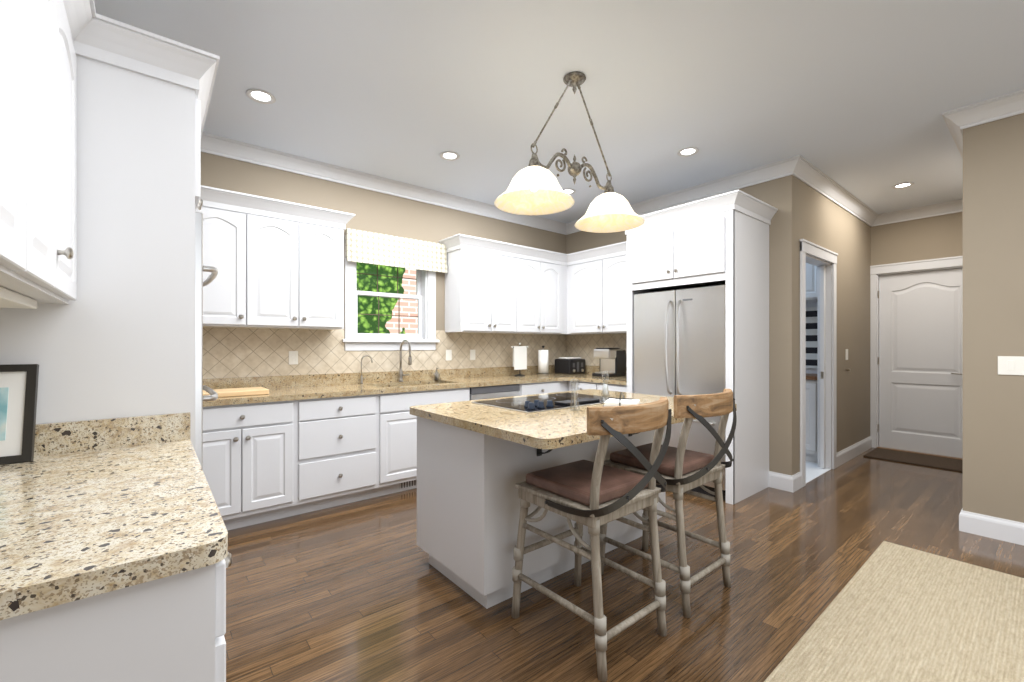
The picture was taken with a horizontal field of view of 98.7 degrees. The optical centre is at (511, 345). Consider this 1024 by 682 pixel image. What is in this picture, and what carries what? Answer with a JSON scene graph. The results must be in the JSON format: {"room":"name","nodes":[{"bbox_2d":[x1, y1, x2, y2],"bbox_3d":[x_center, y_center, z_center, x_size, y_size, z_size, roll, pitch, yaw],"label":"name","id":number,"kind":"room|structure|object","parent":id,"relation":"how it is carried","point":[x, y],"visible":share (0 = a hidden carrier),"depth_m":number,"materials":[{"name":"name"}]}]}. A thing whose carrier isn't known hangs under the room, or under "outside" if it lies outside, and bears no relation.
{"room":"kitchen","nodes":[
{"label":"kitchen","id":0,"kind":"room"},
{"bbox_2d":[0,0,39,283],"bbox_3d":[-1.016,-0.623,0.637,0.371,0.970,0.352,0,0,-39],"label":"upper cabinet","id":1,"kind":"object","parent":0,"relation":"attached to","point":[19,19],"depth_m":0.86,"materials":[{"name":"white paint"}]},
{"bbox_2d":[0,0,63,299],"bbox_3d":[-1.235,-0.623,0.905,0.371,0.970,0.340,0,0,-39],"label":"upper cabinet","id":2,"kind":"object","parent":0,"relation":"attached to","point":[51,286],"depth_m":1.12,"materials":[{"name":"white paint"}]},
{"bbox_2d":[0,0,83,307],"bbox_3d":[-1.480,-0.623,1.205,0.371,0.970,0.435,0,0,-39],"label":"upper cabinet","id":3,"kind":"object","parent":0,"relation":"attached to","point":[73,18],"depth_m":1.43,"materials":[{"name":"white paint"}]},
{"bbox_2d":[34,412,191,455],"bbox_3d":[-1.490,0.307,1.461,0.680,0.102,0.022,0,0,-39],"label":"backsplash","id":4,"kind":"structure","parent":0,"relation":"attached to","point":[117,431],"depth_m":1.53,"materials":[{"name":"beige stone"}]},
{"bbox_2d":[200,152,565,350],"bbox_3d":[-1.208,-0.163,4.424,5.110,2.870,0.160,0,0,-39],"label":"wall","id":5,"kind":"structure","parent":0,"point":[381,213],"depth_m":4.24,"materials":[{"name":"beige paint"}]},
{"bbox_2d":[208,188,247,327],"bbox_3d":[-2.234,-0.623,3.262,0.410,0.970,0.338,0,0,-39],"label":"upper cabinet","id":6,"kind":"object","parent":5,"relation":"attached to","point":[227,211],"depth_m":3.19,"materials":[{"name":"white paint"}]},
{"bbox_2d":[244,194,347,331],"bbox_3d":[-1.798,-0.623,3.618,0.717,0.970,0.338,0,0,-39],"label":"upper cabinet","id":7,"kind":"object","parent":5,"relation":"attached to","point":[296,251],"depth_m":3.47,"materials":[{"name":"white paint"}]},
{"bbox_2d":[208,364,554,415],"bbox_3d":[-0.721,0.431,4.380,4.168,0.351,0.504,0,0,-39],"label":"backsplash","id":8,"kind":"structure","parent":5,"relation":"attached to","point":[394,402],"depth_m":3.91,"materials":[{"name":"beige stone"}]},
{"bbox_2d":[342,258,439,350],"bbox_3d":[-1.212,-0.483,4.389,1.000,1.070,0.210,0,0,-39],"label":"window","id":9,"kind":"structure","parent":5,"relation":"in","point":[424,338],"depth_m":4.39,"materials":[{"name":"white paint"},{"name":"clear glass"}]},
{"bbox_2d":[345,228,446,272],"bbox_3d":[-1.105,-0.913,4.338,1.044,0.300,0.062,0,0,-39],"label":"shade valance","id":10,"kind":"object","parent":9,"relation":"attached to","point":[375,248],"visible":0.96,"depth_m":4.27,"materials":[{"name":"fabric"}]},
{"bbox_2d":[444,234,519,335],"bbox_3d":[-0.333,-0.623,4.816,0.725,0.970,0.338,0,0,-39],"label":"upper cabinet","id":11,"kind":"object","parent":5,"relation":"attached to","point":[482,277],"depth_m":4.65,"materials":[{"name":"white paint"}]},
{"bbox_2d":[520,245,563,335],"bbox_3d":[0.223,-0.623,5.271,0.713,0.970,0.338,0,0,-39],"label":"upper cabinet","id":12,"kind":"object","parent":5,"relation":"attached to","point":[541,271],"depth_m":5.16,"materials":[{"name":"white paint"}]},
{"bbox_2d":[397,339,411,381],"bbox_3d":[-1.008,0.152,4.257,0.113,0.410,0.248,0,0,-39],"label":"faucet","id":13,"kind":"object","parent":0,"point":[402,376],"depth_m":4.30,"materials":[{"name":"silver metal"}]},
{"bbox_2d":[94,0,1023,222],"bbox_3d":[2.131,-1.638,2.433,7.760,0.080,7.470,0,0,-39],"label":"ceiling","id":14,"kind":"structure","parent":0,"point":[856,98],"depth_m":2.69,"materials":[{"name":"white paint"}]},
{"bbox_2d":[246,89,275,103],"bbox_3d":[-1.607,-1.593,2.819,0.168,0.009,0.168,0,0,-39],"label":"recessed light","id":15,"kind":"object","parent":14,"relation":"in","point":[260,96],"visible":0.98,"depth_m":2.82,"materials":[{"name":"white"}]},
{"bbox_2d":[440,151,459,160],"bbox_3d":[-0.524,-1.593,3.705,0.168,0.009,0.168,0,0,-39],"label":"recessed light","id":16,"kind":"object","parent":14,"relation":"in","point":[449,155],"visible":1,"depth_m":3.70,"materials":[{"name":"white"}]},
{"bbox_2d":[563,189,575,194],"bbox_3d":[0.579,-1.593,4.568,0.168,0.009,0.168,0,0,-39],"label":"recessed light","id":17,"kind":"object","parent":14,"relation":"in","point":[570,191],"visible":0.65,"depth_m":4.55,"materials":[{"name":"white"}]},
{"bbox_2d":[494,71,644,232],"bbox_3d":[0.374,-1.189,2.631,1.090,0.816,0.440,0,0,-39],"label":"pendant chandelier","id":18,"kind":"object","parent":14,"relation":"hanging from","point":[534,188],"visible":1,"depth_m":2.60,"materials":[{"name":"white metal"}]},
{"bbox_2d":[200,89,1023,234],"bbox_3d":[2.182,-1.539,2.371,7.520,0.118,7.310,0,0,-39],"label":"crown molding","id":19,"kind":"structure","parent":14,"relation":"attached to","point":[811,175],"depth_m":4.13,"materials":[{"name":"white wood"}]},
{"bbox_2d":[677,147,698,156],"bbox_3d":[1.451,-1.593,3.628,0.168,0.009,0.168,0,0,-39],"label":"recessed light","id":20,"kind":"object","parent":14,"relation":"in","point":[688,151],"visible":1,"depth_m":3.63,"materials":[{"name":"white"}]},
{"bbox_2d":[892,182,913,188],"bbox_3d":[3.901,-1.593,4.391,0.168,0.009,0.168,0,0,-39],"label":"recessed light","id":21,"kind":"object","parent":14,"relation":"in","point":[903,185],"visible":0.98,"depth_m":4.40,"materials":[{"name":"white"}]},
{"bbox_2d":[224,448,1023,681],"bbox_3d":[2.131,1.297,2.433,7.760,0.050,7.470,0,0,-39],"label":"floor","id":22,"kind":"structure","parent":0,"point":[362,591],"depth_m":2.26,"materials":[{"name":"brown wood"}]},
{"bbox_2d":[0,16,207,471],"bbox_3d":[-1.728,0.082,1.789,0.727,2.380,0.783,0,0,-39],"label":"tall cabinet","id":23,"kind":"object","parent":22,"relation":"on","point":[152,290],"depth_m":1.58,"materials":[{"name":"white paint"}]},
{"bbox_2d":[0,472,231,681],"bbox_3d":[-1.033,0.835,0.901,0.678,0.874,0.742,0,0,-39],"label":"base cabinet","id":24,"kind":"object","parent":22,"relation":"on","point":[174,630],"depth_m":0.74,"materials":[{"name":"white paint"}]},
{"bbox_2d":[0,440,231,623],"bbox_3d":[-1.141,0.378,1.035,0.680,0.040,1.124,0,0,-39],"label":"countertop","id":25,"kind":"structure","parent":24,"relation":"on","point":[75,527],"depth_m":0.88,"materials":[{"name":"beige stone"}]},
{"bbox_2d":[0,364,38,463],"bbox_3d":[-1.587,0.209,1.295,0.250,0.299,0.099,0,0,-32],"label":"photo frame","id":26,"kind":"object","parent":25,"relation":"on","point":[18,394],"visible":0.97,"depth_m":1.35,"materials":[{"name":"grey wood"}]},
{"bbox_2d":[208,400,299,529],"bbox_3d":[-2.037,0.835,3.236,0.683,0.874,0.628,0,0,-39],"label":"base cabinet","id":27,"kind":"object","parent":22,"relation":"on","point":[254,449],"depth_m":3.05,"materials":[{"name":"white paint"}]},
{"bbox_2d":[208,384,387,407],"bbox_3d":[-1.766,0.378,3.447,1.370,0.040,0.643,0,0,-39],"label":"countertop","id":28,"kind":"structure","parent":27,"relation":"on","point":[318,391],"depth_m":3.33,"materials":[{"name":"beige stone"}]},
{"bbox_2d":[203,387,268,396],"bbox_3d":[-2.015,0.340,3.183,0.410,0.035,0.280,0,0,-39],"label":"cutting board","id":29,"kind":"object","parent":28,"relation":"on","point":[232,392],"visible":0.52,"depth_m":3.13,"materials":[{"name":"brown wood"}]},
{"bbox_2d":[359,355,372,383],"bbox_3d":[-1.358,0.225,4.095,0.115,0.265,0.044,0,0,-39],"label":"faucet","id":30,"kind":"object","parent":28,"relation":"on","point":[366,377],"depth_m":4.13,"materials":[{"name":"silver metal"}]},
{"bbox_2d":[300,396,379,513],"bbox_3d":[-1.534,0.835,3.647,0.617,0.874,0.628,0,0,-39],"label":"base cabinet","id":31,"kind":"object","parent":22,"relation":"on","point":[340,436],"depth_m":3.41,"materials":[{"name":"white paint"}]},
{"bbox_2d":[380,415,416,495],"bbox_3d":[-0.943,0.952,4.130,0.910,0.640,0.628,0,0,-39],"label":"base cabinet","id":32,"kind":"object","parent":22,"relation":"on","point":[398,434],"depth_m":3.72,"materials":[{"name":"white paint"}]},
{"bbox_2d":[440,384,523,400],"bbox_3d":[-0.352,0.835,4.612,0.615,0.874,0.630,0,0,-39],"label":"base cabinet","id":33,"kind":"object","parent":22,"relation":"on","point":[501,390],"depth_m":4.32,"materials":[{"name":"white paint"}]},
{"bbox_2d":[432,372,594,387],"bbox_3d":[0.157,0.413,5.020,1.998,0.111,0.643,0,0,-39],"label":"countertop","id":34,"kind":"structure","parent":33,"relation":"on","point":[532,378],"depth_m":4.61,"materials":[{"name":"beige stone"}]},
{"bbox_2d":[433,368,439,379],"bbox_3d":[-0.773,0.294,4.526,0.064,0.125,0.077,0,0,-39],"label":"soap dispenser","id":35,"kind":"object","parent":34,"relation":"on","point":[436,375],"visible":0.98,"depth_m":4.51,"materials":[{"name":"silver metal"}]},
{"bbox_2d":[511,343,527,375],"bbox_3d":[0.092,0.164,5.112,0.258,0.387,0.122,0,0,-39],"label":"stand","id":36,"kind":"object","parent":34,"relation":"on","point":[519,357],"visible":1,"depth_m":5.09,"materials":[{"name":"white fabric"}]},
{"bbox_2d":[537,346,549,374],"bbox_3d":[0.380,0.179,5.349,0.156,0.355,0.156,0,0,-39],"label":"paper towel holder","id":37,"kind":"object","parent":34,"relation":"on","point":[543,362],"visible":1,"depth_m":5.30,"materials":[{"name":"white paper"}]},
{"bbox_2d":[555,357,584,373],"bbox_3d":[0.736,0.255,5.546,0.300,0.205,0.284,0,0,-39],"label":"toaster","id":38,"kind":"object","parent":34,"relation":"on","point":[569,365],"visible":1,"depth_m":5.45,"materials":[{"name":"black plastic"}]},
{"bbox_2d":[524,380,563,394],"bbox_3d":[0.115,0.835,4.995,0.593,0.874,0.628,0,0,-39],"label":"base cabinet","id":39,"kind":"object","parent":22,"relation":"on","point":[553,386],"depth_m":4.79,"materials":[{"name":"white paint"}]},
{"bbox_2d":[410,389,736,608],"bbox_3d":[0.382,0.793,2.645,1.640,0.957,1.199,0,0,-39],"label":"kitchen island","id":40,"kind":"object","parent":22,"relation":"on","point":[477,460],"visible":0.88,"depth_m":2.25,"materials":[{"name":"white paint"}]},
{"bbox_2d":[471,392,629,413],"bbox_3d":[0.255,0.336,2.792,0.870,0.043,0.540,0,0,-39],"label":"cooktop","id":41,"kind":"object","parent":40,"relation":"in","point":[559,401],"depth_m":2.64,"materials":[{"name":"black glass"}]},
{"bbox_2d":[570,379,579,410],"bbox_3d":[0.346,0.270,2.421,0.058,0.174,0.058,0,0,-39],"label":"pepper mill","id":42,"kind":"object","parent":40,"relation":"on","point":[572,409],"visible":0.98,"depth_m":2.42,"materials":[{"name":"clear glass"}]},
{"bbox_2d":[601,371,609,395],"bbox_3d":[0.660,0.270,3.110,0.058,0.174,0.058,0,0,-39],"label":"salt mill","id":43,"kind":"object","parent":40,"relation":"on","point":[605,390],"visible":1,"depth_m":3.10,"materials":[{"name":"clear glass"}]},
{"bbox_2d":[602,392,639,406],"bbox_3d":[0.646,0.312,2.575,0.202,0.087,0.202,0,0,22],"label":"napkin holder","id":44,"kind":"object","parent":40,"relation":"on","point":[620,401],"visible":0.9,"depth_m":2.52,"materials":[{"name":"white paper"}]},
{"bbox_2d":[511,397,671,681],"bbox_3d":[0.365,0.754,1.978,0.537,1.039,0.618,0,0,-39],"label":"stool","id":45,"kind":"object","parent":22,"relation":"on","point":[595,495],"visible":1,"depth_m":1.83,"materials":[{"name":"brown wood"}]},
{"bbox_2d":[568,380,631,392],"bbox_3d":[1.147,0.835,4.891,0.628,0.874,0.880,0,0,-39],"label":"base cabinet","id":46,"kind":"object","parent":22,"relation":"on","point":[611,387],"depth_m":4.66,"materials":[{"name":"white paint"}]},
{"bbox_2d":[568,376,631,383],"bbox_3d":[1.152,0.378,4.872,0.643,0.040,0.845,0,0,-39],"label":"countertop","id":47,"kind":"structure","parent":46,"relation":"on","point":[587,379],"depth_m":4.73,"materials":[{"name":"beige stone"}]},
{"bbox_2d":[592,348,625,376],"bbox_3d":[1.121,0.193,5.082,0.310,0.328,0.250,0,0,-39],"label":"coffee maker","id":48,"kind":"object","parent":47,"relation":"on","point":[613,362],"visible":0.94,"depth_m":5.01,"materials":[{"name":"black plastic"}]},
{"bbox_2d":[599,389,736,617],"bbox_3d":[0.842,0.754,2.367,0.537,1.039,0.618,0,0,-39],"label":"stool","id":49,"kind":"object","parent":22,"relation":"on","point":[682,469],"visible":0.77,"depth_m":2.18,"materials":[{"name":"brown wood"}]},
{"bbox_2d":[632,280,768,504],"bbox_3d":[1.740,0.384,4.103,0.690,1.775,0.950,0,0,-39],"label":"tall cabinet","id":50,"kind":"object","parent":22,"relation":"on","point":[689,339],"depth_m":3.77,"materials":[{"name":"white paint"}]},
{"bbox_2d":[633,284,760,500],"bbox_3d":[1.689,0.385,4.106,0.767,1.775,0.882,0,0,-39],"label":"refrigerator","id":51,"kind":"object","parent":50,"relation":"in","point":[680,336],"depth_m":3.82,"materials":[{"name":"grey metal"}]},
{"bbox_2d":[764,541,1023,681],"bbox_3d":[2.339,1.265,0.931,2.500,0.012,2.880,0,0,-39],"label":"jute rug","id":52,"kind":"object","parent":22,"relation":"on","point":[892,612],"visible":1,"depth_m":1.96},
{"bbox_2d":[863,448,962,471],"bbox_3d":[4.512,1.265,4.877,0.600,0.014,0.860,0,0,-39],"label":"door mat","id":53,"kind":"object","parent":22,"relation":"on","point":[922,460],"visible":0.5,"depth_m":4.84,"materials":[{"name":"brown fabric"}]},
{"bbox_2d":[566,113,1023,522],"bbox_3d":[3.087,-0.163,3.112,0.120,2.870,7.310,0,0,-39],"label":"wall","id":54,"kind":"structure","parent":0,"point":[993,306],"depth_m":2.95,"materials":[{"name":"beige paint"}]},
{"bbox_2d":[568,240,631,335],"bbox_3d":[1.167,-0.623,5.095,0.338,0.970,1.170,0,0,-39],"label":"upper cabinet","id":55,"kind":"object","parent":54,"relation":"attached to","point":[599,298],"depth_m":5.03,"materials":[{"name":"white paint"}]},
{"bbox_2d":[585,364,631,375],"bbox_3d":[1.192,0.307,5.301,0.021,0.102,1.458,0,0,-39],"label":"backsplash","id":56,"kind":"structure","parent":54,"relation":"attached to","point":[588,367],"depth_m":5.48,"materials":[{"name":"beige stone"}]},
{"bbox_2d":[628,192,767,291],"bbox_3d":[1.709,-0.878,4.121,0.732,0.660,0.933,0,0,-39],"label":"upper cabinet","id":57,"kind":"object","parent":54,"relation":"attached to","point":[724,236],"depth_m":3.77,"materials":[{"name":"white paint"}]},
{"bbox_2d":[959,508,1023,545],"bbox_3d":[4.218,1.202,1.638,0.036,0.140,3.596,0,0,-39],"label":"baseboard","id":58,"kind":"structure","parent":54,"relation":"attached to","point":[1010,531],"depth_m":2.90,"materials":[{"name":"white wood"}]},
{"bbox_2d":[806,302,816,373],"bbox_3d":[3.184,-0.163,5.664,0.100,2.870,1.660,0,0,-39],"label":"wall","id":59,"kind":"structure","parent":0,"point":[811,370],"depth_m":5.17,"materials":[{"name":"white paint"}]},
{"bbox_2d":[806,307,816,368],"bbox_3d":[3.483,-0.088,5.205,0.012,0.720,0.450,0,0,-39],"label":"textile","id":60,"kind":"object","parent":59,"relation":"attached to","point":[811,337],"visible":0.29,"depth_m":5.16,"materials":[{"name":"fabric"}]},
{"bbox_2d":[806,263,816,301],"bbox_3d":[3.386,-0.918,5.069,0.338,0.820,0.442,0,0,-39],"label":"upper cabinet","id":61,"kind":"object","parent":59,"relation":"attached to","point":[811,270],"depth_m":4.89,"materials":[{"name":"white paint"}]},
{"bbox_2d":[806,461,830,482],"bbox_3d":[2.571,1.270,5.086,1.580,0.004,1.780,0,0,-39],"label":"floor","id":62,"kind":"structure","parent":0,"point":[813,471],"depth_m":4.42,"materials":[{"name":"white tile"}]},
{"bbox_2d":[806,379,816,462],"bbox_3d":[3.316,0.822,5.012,0.518,0.900,0.442,0,0,-39],"label":"base cabinet","id":63,"kind":"object","parent":62,"relation":"on","point":[811,383],"depth_m":4.73,"materials":[{"name":"white paint"}]},
{"bbox_2d":[806,375,816,378],"bbox_3d":[2.939,0.352,5.465,0.528,0.040,1.650,0,0,-39],"label":"countertop","id":64,"kind":"structure","parent":63,"relation":"on","point":[807,376],"depth_m":4.73,"materials":[{"name":"brown wood"}]},
{"bbox_2d":[797,179,870,472],"bbox_3d":[3.511,-0.163,4.782,2.650,2.870,0.120,0,0,-39],"label":"wall","id":65,"kind":"structure","parent":0,"point":[828,224],"depth_m":4.85,"materials":[{"name":"beige paint"}]},
{"bbox_2d":[799,239,837,486],"bbox_3d":[2.936,0.162,4.292,1.020,2.220,0.152,0,0,-39],"label":"door frame","id":66,"kind":"structure","parent":65,"relation":"attached to","point":[818,252],"depth_m":4.51,"materials":[{"name":"white wood"}]},
{"bbox_2d":[820,265,825,467],"bbox_3d":[3.207,0.222,4.537,0.060,2.080,0.035,0,0,-39],"label":"pocket door","id":67,"kind":"structure","parent":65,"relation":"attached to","point":[823,366],"depth_m":4.51,"materials":[{"name":"white wood"}]},
{"bbox_2d":[837,436,871,466],"bbox_3d":[3.922,1.202,5.030,1.460,0.140,0.016,0,0,-39],"label":"baseboard","id":68,"kind":"structure","parent":65,"relation":"attached to","point":[856,449],"depth_m":4.98,"materials":[{"name":"white wood"}]},
{"bbox_2d":[871,212,962,273],"bbox_3d":[4.895,-0.163,5.088,0.120,2.870,1.160,0,0,-39],"label":"wall","id":69,"kind":"structure","parent":0,"point":[936,237],"depth_m":5.16,"materials":[{"name":"beige paint"}]},
{"bbox_2d":[870,256,962,447],"bbox_3d":[4.839,0.142,5.132,0.152,2.260,1.020,0,0,-39],"label":"door frame","id":70,"kind":"structure","parent":69,"relation":"attached to","point":[876,271],"depth_m":5.45,"materials":[{"name":"white wood"}]},
{"bbox_2d":[876,447,962,459],"bbox_3d":[4.819,1.266,5.141,0.130,0.012,0.860,0,0,-39],"label":"sill","id":71,"kind":"structure","parent":69,"relation":"attached to","point":[920,453],"depth_m":5.12,"materials":[{"name":"brown wood"}]},
{"bbox_2d":[877,268,962,457],"bbox_3d":[4.816,0.200,5.144,0.097,2.128,0.837,0,0,-39],"label":"entry door","id":72,"kind":"structure","parent":69,"relation":"in","point":[920,360],"depth_m":5.17,"materials":[{"name":"white wood"}]},
{"label":"outside","id":73,"kind":"structure","parent":0,"visible":0},
{"bbox_2d":[356,262,417,333],"bbox_3d":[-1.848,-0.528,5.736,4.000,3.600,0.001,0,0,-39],"label":"garden","id":74,"kind":"object","parent":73,"point":[386,307],"depth_m":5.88,"materials":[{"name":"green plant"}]}
]}

